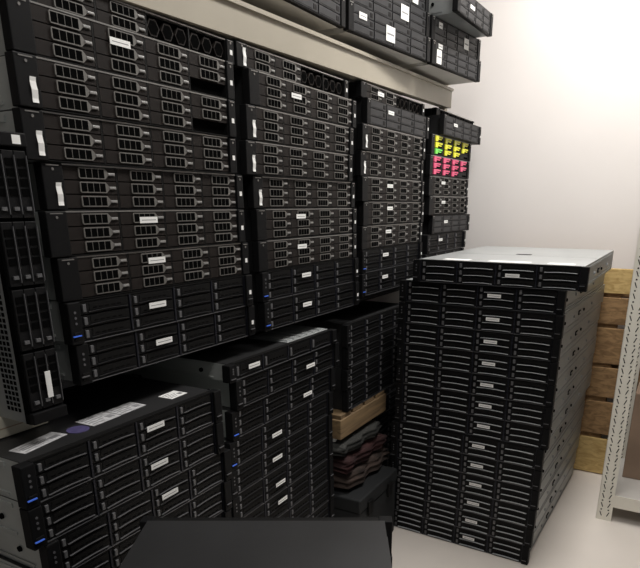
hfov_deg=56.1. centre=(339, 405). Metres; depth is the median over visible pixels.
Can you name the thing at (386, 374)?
tray
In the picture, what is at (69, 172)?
tray
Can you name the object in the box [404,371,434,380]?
tray
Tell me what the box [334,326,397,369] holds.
server
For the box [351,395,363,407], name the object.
tray
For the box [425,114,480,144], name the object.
server
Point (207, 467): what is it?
tray
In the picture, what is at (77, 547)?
tray
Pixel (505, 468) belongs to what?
tray
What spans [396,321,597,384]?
server
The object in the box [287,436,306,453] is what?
tray
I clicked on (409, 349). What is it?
tray
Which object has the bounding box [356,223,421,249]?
server
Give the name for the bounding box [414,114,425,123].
tray
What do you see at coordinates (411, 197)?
tray
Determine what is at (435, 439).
tray
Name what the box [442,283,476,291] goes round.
tray
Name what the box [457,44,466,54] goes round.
tray
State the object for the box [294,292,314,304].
tray
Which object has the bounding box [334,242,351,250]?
tray
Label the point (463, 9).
tray
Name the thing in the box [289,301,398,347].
server
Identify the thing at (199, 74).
tray
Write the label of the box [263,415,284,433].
tray
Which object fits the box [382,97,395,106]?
tray
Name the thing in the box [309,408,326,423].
tray
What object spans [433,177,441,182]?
tray
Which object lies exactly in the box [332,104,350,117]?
tray
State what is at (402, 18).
tray
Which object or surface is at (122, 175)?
tray
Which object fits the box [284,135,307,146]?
tray
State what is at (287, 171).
tray
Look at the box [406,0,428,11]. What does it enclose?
server
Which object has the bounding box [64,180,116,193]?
tray
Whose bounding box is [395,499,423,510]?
tray
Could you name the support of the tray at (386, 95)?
on the server at (358, 89)
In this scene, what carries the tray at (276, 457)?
on the server at (259, 467)
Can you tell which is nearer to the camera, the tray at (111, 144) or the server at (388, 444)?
the tray at (111, 144)
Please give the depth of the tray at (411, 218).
2.52 m
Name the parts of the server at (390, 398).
frame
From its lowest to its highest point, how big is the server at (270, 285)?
0.083 m
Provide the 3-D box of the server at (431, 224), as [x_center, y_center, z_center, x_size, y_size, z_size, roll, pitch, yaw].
[0.197,-0.952,3.116,0.807,0.083,0.545,10,21,27]
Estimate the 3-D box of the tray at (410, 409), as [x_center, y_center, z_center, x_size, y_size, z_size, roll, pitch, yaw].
[0.322,0.014,2.458,0.135,0.023,0.013,11,21,29]
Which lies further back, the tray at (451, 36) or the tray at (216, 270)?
the tray at (451, 36)
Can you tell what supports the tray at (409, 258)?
on the server at (369, 260)
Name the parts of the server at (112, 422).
frame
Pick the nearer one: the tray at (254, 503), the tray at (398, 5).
the tray at (254, 503)
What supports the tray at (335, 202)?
on the server at (259, 192)
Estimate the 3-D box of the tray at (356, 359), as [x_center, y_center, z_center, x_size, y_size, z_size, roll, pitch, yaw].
[0.062,-0.174,2.287,0.013,0.023,0.122,10,21,27]
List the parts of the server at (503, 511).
frame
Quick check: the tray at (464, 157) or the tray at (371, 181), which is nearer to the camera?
the tray at (371, 181)
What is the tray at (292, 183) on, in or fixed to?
on the server at (259, 192)
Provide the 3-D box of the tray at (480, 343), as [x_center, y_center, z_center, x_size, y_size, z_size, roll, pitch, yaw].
[0.566,-0.231,2.221,0.135,0.023,0.013,11,21,29]
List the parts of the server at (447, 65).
frame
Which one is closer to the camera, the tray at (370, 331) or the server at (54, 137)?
the server at (54, 137)
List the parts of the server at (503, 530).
frame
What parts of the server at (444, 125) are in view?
frame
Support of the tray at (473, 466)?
on the server at (508, 473)
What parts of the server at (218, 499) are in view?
frame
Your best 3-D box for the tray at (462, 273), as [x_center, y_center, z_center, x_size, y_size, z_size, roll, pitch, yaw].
[0.495,-0.480,2.178,0.135,0.023,0.013,10,21,28]
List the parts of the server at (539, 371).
frame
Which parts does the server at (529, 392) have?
frame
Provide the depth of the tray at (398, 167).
2.35 m
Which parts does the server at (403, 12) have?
frame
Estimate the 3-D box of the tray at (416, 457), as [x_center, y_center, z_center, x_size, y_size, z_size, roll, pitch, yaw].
[0.308,0.219,2.528,0.135,0.023,0.013,11,21,29]
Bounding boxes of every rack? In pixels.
[61,0,453,388]
[596,229,639,520]
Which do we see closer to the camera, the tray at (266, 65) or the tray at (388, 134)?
the tray at (266, 65)
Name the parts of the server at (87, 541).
frame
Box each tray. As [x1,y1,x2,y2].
[0,149,22,217]
[0,154,10,217]
[0,222,22,286]
[10,289,32,351]
[12,150,34,217]
[12,222,33,285]
[21,352,42,411]
[22,288,43,348]
[23,221,44,283]
[30,3,91,35]
[32,20,93,51]
[32,350,53,407]
[34,287,54,346]
[34,443,87,474]
[35,38,94,66]
[36,59,95,85]
[36,454,89,487]
[37,0,94,19]
[38,466,90,499]
[39,76,97,100]
[41,92,99,115]
[41,482,92,515]
[43,113,100,134]
[43,493,94,527]
[44,348,63,404]
[45,129,101,148]
[45,504,96,539]
[47,145,103,162]
[58,514,106,549]
[61,525,108,560]
[62,165,115,180]
[62,536,109,567]
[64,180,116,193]
[66,195,118,207]
[66,212,118,225]
[68,225,119,239]
[70,0,93,7]
[70,238,121,253]
[77,254,127,270]
[79,266,128,283]
[79,295,128,314]
[81,279,129,296]
[81,307,129,327]
[81,552,109,567]
[83,319,130,339]
[88,333,134,354]
[89,345,135,366]
[90,424,134,451]
[91,356,136,379]
[91,435,136,463]
[93,22,143,50]
[93,446,137,475]
[94,38,144,64]
[95,0,144,23]
[95,460,138,489]
[96,9,145,35]
[96,53,145,78]
[97,72,146,95]
[97,471,140,501]
[98,481,141,512]
[99,88,147,109]
[99,562,110,567]
[101,103,149,122]
[102,121,149,139]
[103,136,150,152]
[105,150,151,165]
[109,491,150,521]
[111,501,151,532]
[111,533,139,557]
[112,511,152,543]
[113,548,130,567]
[116,169,161,182]
[118,182,162,194]
[119,196,163,207]
[120,212,163,223]
[121,224,164,236]
[123,236,165,249]
[128,250,170,264]
[130,262,171,277]
[130,288,172,305]
[131,273,172,289]
[132,299,173,317]
[133,310,174,328]
[137,324,176,342]
[137,408,175,432]
[138,334,177,353]
[138,418,176,443]
[139,345,178,365]
[140,428,177,454]
[141,442,178,468]
[142,452,179,478]
[144,462,180,489]
[145,38,186,62]
[146,52,187,75]
[147,66,188,88]
[148,84,189,104]
[149,97,190,116]
[150,111,191,129]
[151,128,191,144]
[152,141,191,156]
[153,155,192,168]
[153,471,187,498]
[154,481,188,508]
[155,490,189,516]
[162,172,200,184]
[163,184,201,195]
[165,196,201,206]
[165,211,202,222]
[166,222,203,234]
[167,233,203,246]
[167,504,188,516]
[172,247,207,260]
[173,258,208,271]
[174,268,208,282]
[174,282,209,297]
[175,292,210,308]
[176,303,211,319]
[178,394,210,415]
[178,404,211,426]
[179,315,213,332]
[179,413,211,436]
[180,325,214,342]
[181,335,214,352]
[181,426,212,449]
[182,435,213,459]
[182,445,214,469]
[188,51,224,73]
[189,64,224,85]
[190,454,220,477]
[191,93,225,111]
[191,463,221,487]
[191,485,220,509]
[192,106,226,123]
[192,134,226,149]
[192,472,221,497]
[192,493,221,516]
[193,146,227,160]
[194,158,228,171]
[198,502,222,516]
[202,174,233,185]
[202,186,234,196]
[203,197,235,206]
[204,211,235,221]
[204,221,236,232]
[205,232,236,243]
[209,244,239,256]
[210,254,240,266]
[210,264,240,277]
[212,277,242,290]
[213,286,242,300]
[213,296,243,310]
[216,308,245,323]
[216,317,245,332]
[217,326,245,342]
[235,356,261,378]
[236,428,260,447]
[236,455,260,475]
[237,436,260,456]
[237,444,261,464]
[237,463,261,483]
[238,399,262,417]
[238,471,261,492]
[238,481,262,502]
[239,408,262,426]
[239,416,263,435]
[239,488,262,509]
[240,496,262,516]
[242,370,266,386]
[243,378,266,395]
[243,387,267,404]
[247,47,274,65]
[247,58,274,75]
[247,505,263,516]
[256,108,282,122]
[256,143,281,155]
[256,154,281,165]
[257,119,282,133]
[257,130,282,143]
[257,164,282,175]
[259,73,284,90]
[259,84,285,100]
[260,95,285,110]
[263,178,286,187]
[263,188,287,197]
[263,198,287,206]
[263,347,286,367]
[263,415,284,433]
[263,423,285,441]
[263,431,285,449]
[263,441,284,460]
[263,448,284,468]
[263,456,285,475]
[264,388,286,405]
[264,465,285,485]
[264,472,286,492]
[265,396,287,413]
[265,404,287,421]
[265,480,286,500]
[266,210,289,218]
[266,489,287,509]
[266,496,287,516]
[267,219,290,228]
[267,228,290,238]
[267,240,290,250]
[268,249,291,259]
[268,258,291,268]
[268,269,290,280]
[268,278,290,289]
[268,503,287,516]
[269,286,290,298]
[269,360,290,376]
[269,369,291,384]
[269,377,291,393]
[270,297,292,309]
[271,306,292,318]
[271,314,292,327]
[275,57,299,74]
[276,68,299,83]
[283,114,306,127]
[283,147,306,158]
[283,157,306,167]
[283,167,306,176]
[284,124,306,137]
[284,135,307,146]
[286,81,309,96]
[286,92,309,106]
[287,102,309,116]
[287,404,306,420]
[287,411,306,428]
[287,419,306,436]
[287,428,306,445]
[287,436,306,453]
[287,443,306,461]
[288,179,310,188]
[288,189,310,197]
[288,452,306,469]
[288,459,307,477]
[288,466,307,484]
[289,198,310,206]
[289,339,309,358]
[289,378,308,393]
[289,386,308,401]
[289,395,308,409]
[289,474,307,493]
[289,481,308,500]
[289,488,308,506]
[291,210,312,218]
[291,218,312,227]
[291,496,309,515]
[291,502,309,516]
[292,227,313,236]
[292,238,313,247]
[292,246,313,256]
[292,255,313,265]
[292,266,313,276]
[293,0,317,12]
[293,274,313,284]
[293,282,313,293]
[293,352,312,366]
[293,360,312,374]
[293,367,312,382]
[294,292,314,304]
[294,300,314,312]
[295,308,314,320]
[299,509,309,516]
[307,150,327,160]
[307,160,327,169]
[307,169,327,178]
[308,120,328,132]
[308,129,328,141]
[308,139,328,150]
[308,417,325,433]
[308,424,325,440]
[308,431,325,447]
[309,394,326,408]
[309,401,326,416]
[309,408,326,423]
[309,439,326,456]
[309,446,326,463]
[309,453,326,470]
[310,461,326,478]
[310,467,326,484]
[310,474,326,491]
[311,89,331,103]
[311,99,331,112]
[311,108,331,121]
[311,181,331,189]
[311,190,331,197]
[311,332,329,349]
[311,369,328,383]
[311,376,328,390]
[311,384,328,398]
[311,482,327,499]
[311,488,327,506]
[311,494,327,512]
[311,503,327,516]
[312,199,331,206]
[314,210,333,217]
[314,218,333,225]
[314,226,333,234]
[314,236,333,245]
[314,244,333,253]
[314,345,332,357]
[315,252,333,261]
[315,262,333,272]
[315,270,333,280]
[315,278,333,288]
[315,352,332,365]
[315,359,332,372]
[317,288,334,298]
[317,295,334,306]
[317,303,334,314]
[318,0,339,14]
[318,4,339,23]
[318,508,327,516]
[329,153,347,163]
[329,162,347,171]
[329,171,347,179]
[330,125,348,136]
[330,134,348,144]
[330,142,348,152]
[332,95,350,108]
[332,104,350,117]
[332,114,350,125]
[332,182,349,190]
[332,191,349,198]
[332,199,349,206]
[334,209,351,216]
[334,217,351,224]
[334,225,351,232]
[334,235,351,242]
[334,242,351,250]
[334,250,351,258]
[336,259,352,268]
[336,267,351,276]
[336,274,351,283]
[337,283,352,293]
[337,291,352,300]
[337,298,352,308]
[351,320,364,330]
[351,326,364,336]
[351,333,364,343]
[351,341,364,351]
[351,347,364,358]
[351,354,364,365]
[351,362,363,373]
[351,369,363,380]
[351,375,363,386]
[351,382,364,394]
[351,389,363,401]
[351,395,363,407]
[353,0,372,9]
[354,4,373,20]
[354,13,373,29]
[354,23,373,38]
[365,355,378,366]
[365,361,378,372]
[365,367,377,379]
[365,387,378,399]
[366,152,380,160]
[366,160,380,168]
[366,168,380,175]
[366,249,378,256]
[366,256,378,264]
[366,263,378,271]
[366,272,378,279]
[366,278,378,286]
[366,285,378,293]
[366,315,378,324]
[366,321,378,331]
[366,327,378,337]
[366,335,379,345]
[366,341,378,352]
[366,347,378,358]
[366,375,378,386]
[366,381,378,392]
[367,84,381,94]
[367,92,381,101]
[367,226,381,233]
[367,233,380,240]
[367,240,380,247]
[368,126,382,135]
[368,134,382,143]
[368,142,382,151]
[368,178,381,185]
[368,186,381,192]
[368,193,381,199]
[369,203,382,209]
[369,210,382,216]
[369,217,382,223]
[371,100,385,111]
[371,108,385,119]
[371,116,385,126]
[373,0,391,10]
[373,3,391,19]
[374,13,392,26]
[374,22,385,35]
[374,31,391,46]
[378,412,386,421]
[378,422,386,431]
[379,281,391,290]
[379,355,391,365]
[379,361,391,371]
[379,417,386,424]
[380,247,392,254]
[380,254,392,261]
[380,260,392,268]
[380,269,392,276]
[380,275,392,283]
[380,310,392,319]
[380,316,392,325]
[380,322,392,331]
[380,341,392,351]
[380,349,391,359]
[380,368,391,378]
[380,373,391,384]
[380,379,391,390]
[381,155,394,162]
[381,162,394,170]
[381,170,394,177]
[381,239,394,245]
[381,329,392,339]
[381,335,392,345]
[382,90,395,100]
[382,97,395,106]
[382,186,395,193]
[382,194,395,200]
[382,225,394,231]
[382,232,394,238]
[383,129,396,139]
[383,137,396,146]
[383,145,396,153]
[383,179,395,186]
[383,203,396,208]
[383,210,396,216]
[383,217,395,223]
[386,105,400,115]
[386,113,400,123]
[386,121,399,130]
[388,395,395,403]
[388,400,394,408]
[388,407,394,414]
[388,411,394,419]
[388,416,394,424]
[389,384,395,392]
[389,391,395,398]
[392,0,409,10]
[392,4,409,15]
[392,12,408,27]
[393,22,409,36]
[393,40,409,53]
[393,272,404,280]
[393,278,404,286]
[394,245,405,252]
[394,252,405,258]
[394,258,405,265]
[394,266,405,273]
[394,510,422,521]
[394,515,421,527]
[394,520,421,532]
[395,31,409,44]
[395,157,407,164]
[395,164,407,171]
[395,171,407,178]
[395,224,407,230]
[395,231,407,237]
[395,237,406,244]
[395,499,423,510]
[395,504,423,516]
[396,187,408,193]
[396,194,408,200]
[396,216,408,222]
[396,482,425,493]
[396,487,424,499]
[396,494,424,505]
[397,133,409,142]
[397,140,409,149]
[397,148,409,155]
[397,180,408,186]
[397,203,408,208]
[397,210,408,215]
[397,470,426,481]
[397,477,425,488]
[398,441,427,452]
[398,447,427,457]
[398,452,427,463]
[398,459,426,470]
[398,464,426,476]
[399,423,428,433]
[399,428,428,439]
[399,434,428,444]
[400,125,413,133]
[401,110,413,119]
[401,117,413,126]
[402,415,432,426]
[403,390,433,400]
[403,396,433,406]
[403,404,433,414]
[403,409,432,420]
[404,365,435,374]
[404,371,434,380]
[404,377,434,386]
[404,385,434,394]
[405,330,437,339]
[405,336,436,345]
[405,345,436,353]
[405,351,436,360]
[405,357,435,366]
[406,264,412,270]
[406,270,412,276]
[406,316,438,324]
[406,324,437,332]
[407,236,418,242]
[407,244,417,250]
[407,250,417,256]
[407,256,417,262]
[407,294,439,302]
[407,303,439,311]
[407,309,438,318]
[408,159,419,166]
[408,166,419,172]
[408,173,419,179]
[408,224,418,229]
[408,230,418,235]
[408,281,440,289]
[408,288,439,295]
[409,0,424,9]
[409,21,424,34]
[409,181,420,187]
[409,188,420,194]
[409,195,419,200]
[409,203,420,208]
[409,209,420,215]
[409,216,419,221]
[410,4,425,19]
[410,13,425,27]
[410,39,425,51]
[410,47,425,59]
[410,136,422,144]
[410,143,421,151]
[410,150,421,158]
[411,30,425,43]
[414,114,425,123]
[414,121,425,130]
[414,128,425,136]
[421,267,455,275]
[421,274,455,282]
[422,260,456,268]
[423,529,452,541]
[424,518,453,530]
[424,523,453,536]
[425,512,455,524]
[426,502,455,514]
[426,507,455,519]
[427,484,457,496]
[427,490,457,501]
[427,495,457,507]
[428,477,459,489]
[429,240,436,246]
[429,246,436,252]
[429,453,460,465]
[429,459,460,470]
[429,466,459,478]
[429,472,459,483]
[430,235,436,240]
[430,434,462,445]
[430,440,461,451]
[430,448,461,459]
[431,429,462,439]
[432,169,440,174]
[432,189,440,194]
[432,209,440,213]
[433,156,441,162]
[433,162,440,168]
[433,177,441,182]
[433,183,440,188]
[433,197,441,201]
[433,203,440,207]
[434,142,442,148]
[434,148,442,155]
[434,221,442,226]
[434,227,442,232]
[434,421,466,432]
[435,18,446,29]
[435,26,445,37]
[435,33,445,44]
[435,57,445,67]
[435,135,442,142]
[435,216,442,221]
[435,402,467,412]
[435,410,467,420]
[435,415,466,426]
[436,42,446,53]
[436,50,446,60]
[436,390,468,400]
[436,396,468,406]
[437,370,470,379]
[437,376,469,386]
[437,382,469,392]
[438,234,445,239]
[438,239,445,244]
[438,245,445,250]
[438,349,471,358]
[438,355,471,365]
[438,361,470,371]
[439,328,473,336]
[439,334,472,343]
[439,340,472,350]
[440,319,474,328]
[441,170,449,175]
[441,184,449,189]
[441,189,449,194]
[441,203,449,207]
[441,209,449,213]
[441,297,475,305]
[441,306,475,314]
[441,312,474,321]
[442,158,450,164]
[442,164,449,170]
[442,178,449,183]
[442,197,449,201]
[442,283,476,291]
[442,290,476,298]
[443,144,451,150]
[443,150,451,156]
[443,215,451,220]
[443,221,451,226]
[443,226,450,231]
[444,138,451,144]
[446,31,456,42]
[446,39,456,49]
[446,62,456,71]
[446,116,454,123]
[446,122,454,130]
[446,129,453,136]
[446,243,453,248]
[447,24,457,35]
[447,47,457,57]
[447,55,456,64]
[447,233,454,238]
[447,238,453,243]
[449,208,457,213]
[450,171,457,176]
[450,179,458,184]
[450,184,457,189]
[450,190,457,195]
[450,197,457,202]
[450,203,457,207]
[451,159,458,165]
[451,165,458,171]
[451,226,458,230]
[452,146,459,152]
[452,152,459,158]
[452,215,459,219]
[452,220,459,225]
[453,140,460,147]
[454,131,462,138]
[455,119,463,126]
[455,126,462,132]
[455,232,462,236]
[455,237,461,242]
[455,242,461,247]
[455,527,486,540]
[455,532,486,545]
[455,537,485,551]
[457,30,467,39]
[457,37,463,46]
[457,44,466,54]
[457,59,467,69]
[457,66,466,75]
[457,276,493,284]
[457,515,489,528]
[457,521,488,534]
[458,52,467,62]
[458,180,465,184]
[458,185,465,190]
[458,191,465,195]
[458,198,465,202]
[458,203,465,207]
[458,208,464,212]
[458,262,494,270]
[458,269,494,277]
[458,510,489,523]
[459,161,466,166]
[459,167,466,172]
[459,172,465,177]
[459,225,466,229]
[459,498,491,510]
[459,503,491,516]
[460,6,467,16]
[460,154,467,160]
[460,215,467,219]
[460,220,466,224]
[460,492,492,504]
[461,0,467,9]
[461,142,468,148]
[461,148,467,154]
[461,479,494,492]
[461,485,493,497]
[462,460,495,472]
[462,466,495,478]
[462,474,494,486]
[463,122,471,129]
[463,128,470,135]
[463,134,470,141]
[463,447,497,459]
[463,455,496,466]
[464,436,498,447]
[464,441,497,453]
[467,50,476,58]
[467,71,476,79]
[468,3,475,15]
[468,11,475,22]
[468,35,477,45]
[468,57,477,66]
[468,64,476,73]
[468,428,502,439]
[469,0,476,8]
[469,43,476,52]
[469,416,503,426]
[469,422,502,433]
[470,401,504,412]
[470,408,504,419]
[471,125,478,132]
[471,131,478,137]
[471,136,477,143]
[471,387,506,398]
[471,395,505,406]
[472,375,507,385]
[472,381,506,391]
[473,359,508,370]
[473,366,508,376]
[474,345,510,354]
[474,353,509,363]
[475,17,482,28]
[475,331,511,341]
[475,338,510,348]
[476,3,483,13]
[476,10,482,21]
[476,323,512,332]
[477,309,514,318]
[477,316,513,325]
[478,293,515,301]
[478,300,514,308]
[479,286,515,294]
[483,9,490,19]
[483,16,489,26]
[483,23,489,33]
[488,542,521,555]
[488,547,520,560]
[489,536,522,549]
[491,524,525,538]
[491,530,524,543]
[492,519,525,532]
[493,506,527,519]
[493,512,527,525]
[494,501,528,513]
[495,493,530,506]
[496,271,535,279]
[496,278,534,286]
[496,482,531,494]
[496,487,530,500]
[497,264,536,272]
[497,468,532,480]
[497,474,532,487]
[498,462,533,474]
[499,448,535,460]
[499,454,534,467]
[500,442,535,454]
[504,434,540,446]
[505,422,541,433]
[505,428,541,440]
[506,414,543,425]
[507,401,544,412]
[507,407,543,419]
[508,393,545,404]
[509,380,546,390]
[509,386,546,397]
[510,371,547,382]
[511,358,549,368]
[511,364,548,375]
[512,349,550,359]
[513,336,552,345]
[513,342,551,352]
[515,319,554,329]
[515,326,553,336]
[516,303,555,312]
[516,313,555,322]
[517,296,556,305]
[518,289,557,297]
[536,281,578,289]
[537,273,579,282]
[538,266,580,274]
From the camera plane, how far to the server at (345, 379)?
2.35 m
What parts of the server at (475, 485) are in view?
frame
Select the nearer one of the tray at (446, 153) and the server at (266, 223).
the server at (266, 223)
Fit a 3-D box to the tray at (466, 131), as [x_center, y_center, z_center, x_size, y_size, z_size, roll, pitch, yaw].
[0.603,-1.307,2.866,0.015,0.024,0.115,10,21,27]
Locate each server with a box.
[0,0,234,99]
[0,50,235,137]
[0,107,236,173]
[0,131,67,425]
[0,374,222,509]
[0,421,224,550]
[0,448,231,567]
[0,479,231,567]
[28,162,243,209]
[31,0,233,64]
[34,209,244,257]
[42,242,248,301]
[48,274,252,345]
[54,305,254,385]
[119,516,392,567]
[120,342,338,410]
[144,325,336,383]
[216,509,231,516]
[222,367,334,441]
[224,391,332,470]
[230,414,332,499]
[230,436,332,516]
[233,41,347,97]
[233,68,355,127]
[233,140,352,181]
[235,104,353,154]
[241,0,344,30]
[242,176,354,208]
[244,208,356,240]
[245,233,356,271]
[246,457,333,516]
[249,258,357,302]
[253,281,358,331]
[280,478,333,516]
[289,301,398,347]
[309,498,333,516]
[316,0,430,65]
[333,364,396,411]
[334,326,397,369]
[335,346,396,391]
[348,81,424,115]
[351,97,428,138]
[352,0,429,36]
[352,150,423,180]
[352,176,423,201]
[353,123,425,159]
[354,242,421,273]
[355,202,423,225]
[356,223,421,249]
[358,263,412,296]
[372,390,395,419]
[372,406,394,432]
[380,425,390,443]
[382,440,390,461]
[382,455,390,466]
[390,418,581,510]
[391,391,585,470]
[391,401,584,490]
[394,449,576,547]
[394,465,573,564]
[395,354,593,428]
[395,369,591,449]
[395,434,579,529]
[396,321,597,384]
[396,337,595,407]
[397,303,600,362]
[398,284,604,338]
[399,274,604,314]
[400,39,480,84]
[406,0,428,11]
[413,246,613,291]
[417,214,469,233]
[422,231,465,253]
[422,248,463,257]
[423,154,469,178]
[423,175,468,196]
[423,196,467,214]
[424,107,473,124]
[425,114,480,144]
[425,133,470,161]
[429,0,492,37]
[429,15,480,59]
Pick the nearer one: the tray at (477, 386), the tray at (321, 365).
the tray at (321, 365)
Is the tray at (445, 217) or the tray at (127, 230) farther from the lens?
the tray at (445, 217)
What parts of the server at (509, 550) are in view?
frame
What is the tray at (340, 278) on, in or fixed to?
on the server at (270, 285)
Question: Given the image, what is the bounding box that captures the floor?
[392,469,639,567]
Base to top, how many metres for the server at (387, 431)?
0.083 m
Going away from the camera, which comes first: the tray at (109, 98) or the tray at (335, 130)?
the tray at (109, 98)
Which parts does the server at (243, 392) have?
frame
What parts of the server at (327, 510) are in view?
frame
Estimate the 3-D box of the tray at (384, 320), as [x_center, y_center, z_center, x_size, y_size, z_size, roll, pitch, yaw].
[0.186,-0.347,2.463,0.013,0.023,0.122,10,21,27]
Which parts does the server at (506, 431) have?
frame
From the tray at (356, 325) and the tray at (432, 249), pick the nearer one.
the tray at (356, 325)
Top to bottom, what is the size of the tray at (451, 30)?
0.024 m
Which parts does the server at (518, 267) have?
frame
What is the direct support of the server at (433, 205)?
on the server at (431, 224)
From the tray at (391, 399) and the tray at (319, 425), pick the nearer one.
the tray at (319, 425)
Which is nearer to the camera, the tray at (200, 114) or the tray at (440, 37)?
the tray at (200, 114)
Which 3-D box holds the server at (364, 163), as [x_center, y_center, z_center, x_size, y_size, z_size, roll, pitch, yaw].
[-0.140,-0.970,2.469,0.809,0.083,0.575,10,21,27]
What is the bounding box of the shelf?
[613,458,639,512]
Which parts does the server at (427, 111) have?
frame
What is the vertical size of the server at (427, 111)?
0.032 m
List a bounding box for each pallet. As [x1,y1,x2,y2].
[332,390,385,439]
[573,268,639,473]
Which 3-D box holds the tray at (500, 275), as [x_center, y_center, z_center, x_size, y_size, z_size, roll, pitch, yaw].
[0.619,-0.458,2.112,0.135,0.023,0.013,10,21,28]
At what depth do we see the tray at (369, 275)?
2.27 m
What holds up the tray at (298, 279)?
on the server at (270, 285)
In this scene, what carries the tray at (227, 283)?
on the server at (77, 322)
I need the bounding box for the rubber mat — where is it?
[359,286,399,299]
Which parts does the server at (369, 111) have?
frame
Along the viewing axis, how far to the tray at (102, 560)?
1.24 m
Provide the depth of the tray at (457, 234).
3.06 m
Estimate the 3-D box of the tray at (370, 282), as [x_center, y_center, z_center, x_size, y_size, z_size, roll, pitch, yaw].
[0.114,-0.464,2.269,0.013,0.023,0.122,10,21,27]
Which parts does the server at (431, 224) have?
frame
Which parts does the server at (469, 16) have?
frame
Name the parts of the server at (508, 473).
frame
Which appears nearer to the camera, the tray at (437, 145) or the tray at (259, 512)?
the tray at (259, 512)
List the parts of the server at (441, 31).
frame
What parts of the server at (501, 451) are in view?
frame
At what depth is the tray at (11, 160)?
1.00 m
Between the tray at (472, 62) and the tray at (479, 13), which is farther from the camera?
the tray at (472, 62)
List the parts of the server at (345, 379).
frame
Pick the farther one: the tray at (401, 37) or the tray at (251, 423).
the tray at (401, 37)
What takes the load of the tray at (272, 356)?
on the server at (229, 362)
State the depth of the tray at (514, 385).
2.19 m
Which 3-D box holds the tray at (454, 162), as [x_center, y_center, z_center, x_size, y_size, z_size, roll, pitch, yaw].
[0.540,-1.150,2.842,0.013,0.024,0.115,10,21,27]
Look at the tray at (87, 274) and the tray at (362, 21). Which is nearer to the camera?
the tray at (87, 274)
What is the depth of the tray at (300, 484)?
1.99 m
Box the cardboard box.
[622,382,639,479]
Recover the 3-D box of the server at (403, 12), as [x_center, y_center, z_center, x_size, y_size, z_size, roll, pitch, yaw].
[-0.092,-1.411,2.213,0.667,0.083,0.545,13,22,33]
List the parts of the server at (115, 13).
frame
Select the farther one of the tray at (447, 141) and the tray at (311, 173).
the tray at (447, 141)
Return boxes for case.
[334,465,396,531]
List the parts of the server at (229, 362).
frame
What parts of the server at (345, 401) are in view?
frame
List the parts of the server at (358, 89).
frame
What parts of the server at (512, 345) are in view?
frame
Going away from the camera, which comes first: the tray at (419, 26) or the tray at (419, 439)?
the tray at (419, 26)
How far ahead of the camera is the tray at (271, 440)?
1.81 m
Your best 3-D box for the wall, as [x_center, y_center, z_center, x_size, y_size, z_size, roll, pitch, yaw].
[1.737,-1.060,2.801,4.250,2.950,0.101,10,21,27]
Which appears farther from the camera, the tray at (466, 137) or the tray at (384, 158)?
the tray at (466, 137)
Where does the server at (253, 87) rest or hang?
on the server at (253, 123)
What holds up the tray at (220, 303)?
on the server at (77, 322)
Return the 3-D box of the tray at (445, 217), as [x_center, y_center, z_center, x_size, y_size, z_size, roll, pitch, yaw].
[0.511,-0.899,2.878,0.015,0.024,0.115,10,21,27]
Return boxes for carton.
[0,416,47,438]
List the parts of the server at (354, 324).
frame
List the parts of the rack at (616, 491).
post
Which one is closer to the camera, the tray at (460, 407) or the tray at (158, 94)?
the tray at (158, 94)
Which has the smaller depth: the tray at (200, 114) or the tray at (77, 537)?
the tray at (77, 537)
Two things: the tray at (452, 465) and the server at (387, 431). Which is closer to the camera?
the tray at (452, 465)
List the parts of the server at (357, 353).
frame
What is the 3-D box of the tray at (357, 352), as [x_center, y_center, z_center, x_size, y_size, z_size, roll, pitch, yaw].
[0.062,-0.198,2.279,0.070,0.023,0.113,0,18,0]
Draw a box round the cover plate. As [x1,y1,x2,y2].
[248,325,326,342]
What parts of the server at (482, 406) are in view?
frame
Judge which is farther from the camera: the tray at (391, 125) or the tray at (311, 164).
the tray at (391, 125)
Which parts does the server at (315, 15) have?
frame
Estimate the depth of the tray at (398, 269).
2.48 m
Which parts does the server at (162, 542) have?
frame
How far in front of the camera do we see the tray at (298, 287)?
1.85 m
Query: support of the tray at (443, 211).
on the server at (433, 205)
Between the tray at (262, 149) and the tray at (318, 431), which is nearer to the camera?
the tray at (262, 149)
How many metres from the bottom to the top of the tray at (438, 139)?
0.024 m
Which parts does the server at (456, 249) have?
frame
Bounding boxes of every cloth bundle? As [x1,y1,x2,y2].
[333,420,381,456]
[333,433,387,473]
[333,447,390,488]
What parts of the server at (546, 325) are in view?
frame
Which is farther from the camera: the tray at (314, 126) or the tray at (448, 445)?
the tray at (448, 445)
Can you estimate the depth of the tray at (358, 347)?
2.28 m
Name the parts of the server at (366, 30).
frame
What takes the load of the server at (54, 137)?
on the server at (54, 186)
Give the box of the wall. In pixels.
[365,0,639,438]
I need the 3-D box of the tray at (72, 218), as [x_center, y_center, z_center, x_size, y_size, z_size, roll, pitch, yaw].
[-0.483,-0.364,1.169,0.015,0.024,0.120,10,21,27]
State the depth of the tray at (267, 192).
1.67 m
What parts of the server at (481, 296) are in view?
frame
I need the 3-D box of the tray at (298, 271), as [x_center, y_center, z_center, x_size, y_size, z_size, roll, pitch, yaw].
[-0.117,-0.413,1.843,0.013,0.023,0.122,10,21,27]
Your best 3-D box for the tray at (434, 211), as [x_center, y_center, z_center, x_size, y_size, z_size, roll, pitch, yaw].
[0.434,-0.883,2.730,0.015,0.024,0.113,10,21,27]

